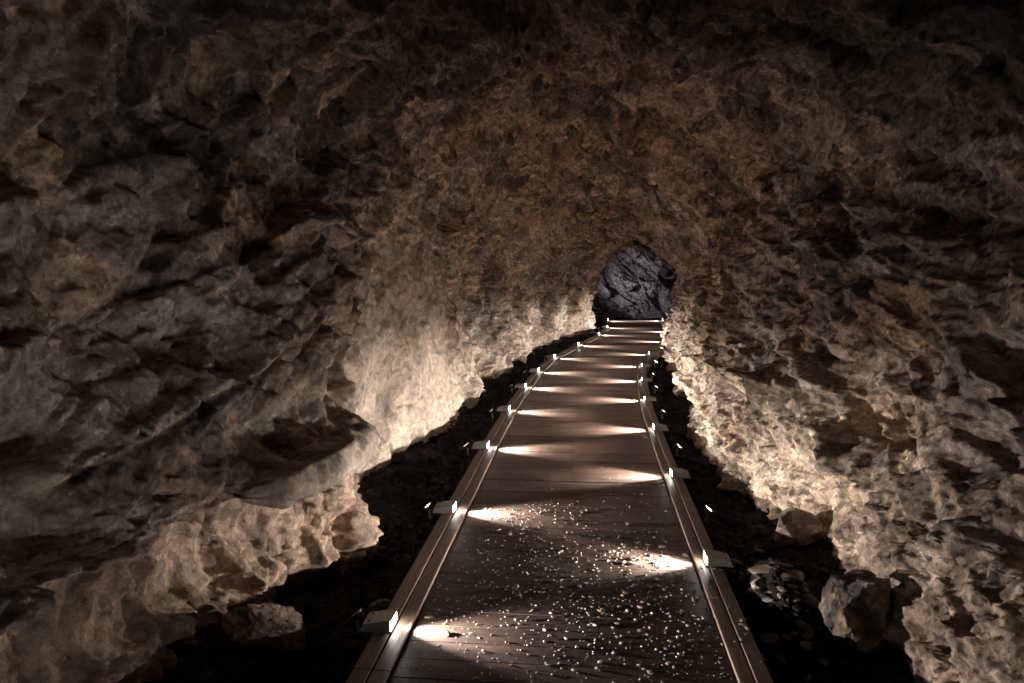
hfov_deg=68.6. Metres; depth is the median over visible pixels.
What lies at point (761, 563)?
chip
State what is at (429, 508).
spotlight
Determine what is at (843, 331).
wall
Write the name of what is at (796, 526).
boulder
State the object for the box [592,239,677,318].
wall
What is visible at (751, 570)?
chip
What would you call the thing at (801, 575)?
stone
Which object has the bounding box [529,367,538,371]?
light
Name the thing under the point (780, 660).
chip
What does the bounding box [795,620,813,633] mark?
chip
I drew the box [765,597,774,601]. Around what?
chip
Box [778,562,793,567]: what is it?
chip
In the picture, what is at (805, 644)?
chip
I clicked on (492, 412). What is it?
spotlight
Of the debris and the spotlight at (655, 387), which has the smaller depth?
the debris
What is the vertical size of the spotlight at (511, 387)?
0.189 m
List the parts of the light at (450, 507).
mounting plate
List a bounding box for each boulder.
[221,602,307,652]
[773,507,822,545]
[819,569,891,653]
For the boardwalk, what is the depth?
4.18 m
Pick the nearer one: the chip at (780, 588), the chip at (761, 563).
the chip at (780, 588)
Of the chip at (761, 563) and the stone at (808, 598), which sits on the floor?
the stone at (808, 598)
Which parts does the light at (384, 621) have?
mounting plate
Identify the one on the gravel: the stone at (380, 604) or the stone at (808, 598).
the stone at (380, 604)
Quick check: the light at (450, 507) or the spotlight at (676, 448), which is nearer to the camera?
the light at (450, 507)
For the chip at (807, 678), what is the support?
on the floor
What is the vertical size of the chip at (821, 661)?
0.022 m
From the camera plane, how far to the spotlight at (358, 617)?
3.52 m
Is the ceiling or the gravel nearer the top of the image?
the ceiling
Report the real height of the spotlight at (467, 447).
0.189 m
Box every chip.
[442,630,450,636]
[731,558,742,564]
[745,587,754,593]
[748,568,760,573]
[752,565,770,573]
[753,548,763,552]
[754,561,781,565]
[761,633,778,642]
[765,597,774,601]
[772,655,787,666]
[777,586,787,591]
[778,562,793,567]
[782,633,791,640]
[787,584,798,588]
[789,571,800,579]
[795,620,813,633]
[799,641,813,649]
[803,674,810,682]
[818,659,828,665]
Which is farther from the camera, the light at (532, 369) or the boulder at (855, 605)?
the light at (532, 369)
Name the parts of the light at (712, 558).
mounting plate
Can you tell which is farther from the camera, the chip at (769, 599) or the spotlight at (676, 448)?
the spotlight at (676, 448)
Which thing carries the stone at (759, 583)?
on the chip at (749, 590)
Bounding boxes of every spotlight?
[350,608,366,644]
[424,502,435,525]
[463,442,472,460]
[489,408,496,422]
[509,384,515,396]
[651,385,657,396]
[658,409,665,423]
[672,443,681,461]
[699,505,712,529]
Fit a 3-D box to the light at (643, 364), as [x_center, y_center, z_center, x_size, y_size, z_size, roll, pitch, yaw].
[2.107,0.361,11.806,0.144,0.056,0.132,1,6,12]
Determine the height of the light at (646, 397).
0.056 m
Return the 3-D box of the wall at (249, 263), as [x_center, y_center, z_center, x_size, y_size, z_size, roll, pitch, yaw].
[0.345,-1.073,11.420,3.069,3.866,27.901,1,6,5]
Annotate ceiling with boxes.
[341,0,856,259]
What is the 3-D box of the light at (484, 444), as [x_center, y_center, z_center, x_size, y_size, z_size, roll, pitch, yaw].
[-0.276,0.908,6.644,0.144,0.056,0.132,1,6,6]
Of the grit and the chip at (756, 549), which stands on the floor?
the chip at (756, 549)
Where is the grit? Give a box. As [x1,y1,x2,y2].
[398,433,731,682]
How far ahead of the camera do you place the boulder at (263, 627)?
3.31 m
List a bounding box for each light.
[360,608,398,632]
[432,499,456,513]
[472,440,489,448]
[496,404,509,410]
[515,382,526,387]
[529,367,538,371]
[641,362,650,366]
[641,376,651,380]
[644,394,655,400]
[652,422,667,430]
[669,466,689,477]
[702,548,732,567]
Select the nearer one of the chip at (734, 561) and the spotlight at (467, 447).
the chip at (734, 561)
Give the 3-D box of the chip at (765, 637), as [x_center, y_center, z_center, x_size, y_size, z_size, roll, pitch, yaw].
[1.193,1.371,3.460,0.100,0.038,0.055,0,6,-1]
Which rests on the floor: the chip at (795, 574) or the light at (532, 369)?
the chip at (795, 574)
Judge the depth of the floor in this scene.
4.28 m
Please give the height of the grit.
0.012 m
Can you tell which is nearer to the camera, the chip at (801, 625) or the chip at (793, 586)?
the chip at (801, 625)
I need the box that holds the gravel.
[166,334,910,682]
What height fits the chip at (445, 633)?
0.014 m
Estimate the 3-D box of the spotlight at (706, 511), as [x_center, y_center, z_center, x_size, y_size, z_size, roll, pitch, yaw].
[1.325,1.211,5.130,0.093,0.189,0.075,1,6,6]
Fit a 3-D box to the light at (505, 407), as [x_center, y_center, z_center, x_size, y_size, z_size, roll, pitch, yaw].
[-0.094,0.733,8.301,0.144,0.056,0.132,1,6,6]
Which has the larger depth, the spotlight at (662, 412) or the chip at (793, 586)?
the spotlight at (662, 412)
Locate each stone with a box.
[370,598,391,610]
[750,577,765,589]
[790,570,803,580]
[801,593,819,607]
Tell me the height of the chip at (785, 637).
0.014 m
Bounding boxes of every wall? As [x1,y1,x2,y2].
[0,0,615,682]
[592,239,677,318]
[658,0,1023,682]
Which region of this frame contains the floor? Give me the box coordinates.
[144,317,915,682]
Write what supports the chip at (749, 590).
on the floor
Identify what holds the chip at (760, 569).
on the floor
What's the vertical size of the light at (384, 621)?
0.056 m
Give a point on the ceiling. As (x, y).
(596, 119)
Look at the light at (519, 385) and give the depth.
9.78 m
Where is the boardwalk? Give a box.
[346,319,772,682]
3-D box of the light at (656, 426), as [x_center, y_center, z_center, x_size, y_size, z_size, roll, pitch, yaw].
[1.456,0.832,7.362,0.144,0.056,0.132,1,6,6]
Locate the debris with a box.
[451,483,726,675]
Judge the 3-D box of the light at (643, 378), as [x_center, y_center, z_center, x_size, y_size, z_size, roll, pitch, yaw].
[1.859,0.513,10.371,0.144,0.056,0.132,1,6,9]
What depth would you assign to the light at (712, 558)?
4.05 m
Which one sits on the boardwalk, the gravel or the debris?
the debris
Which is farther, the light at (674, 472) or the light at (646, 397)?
the light at (646, 397)

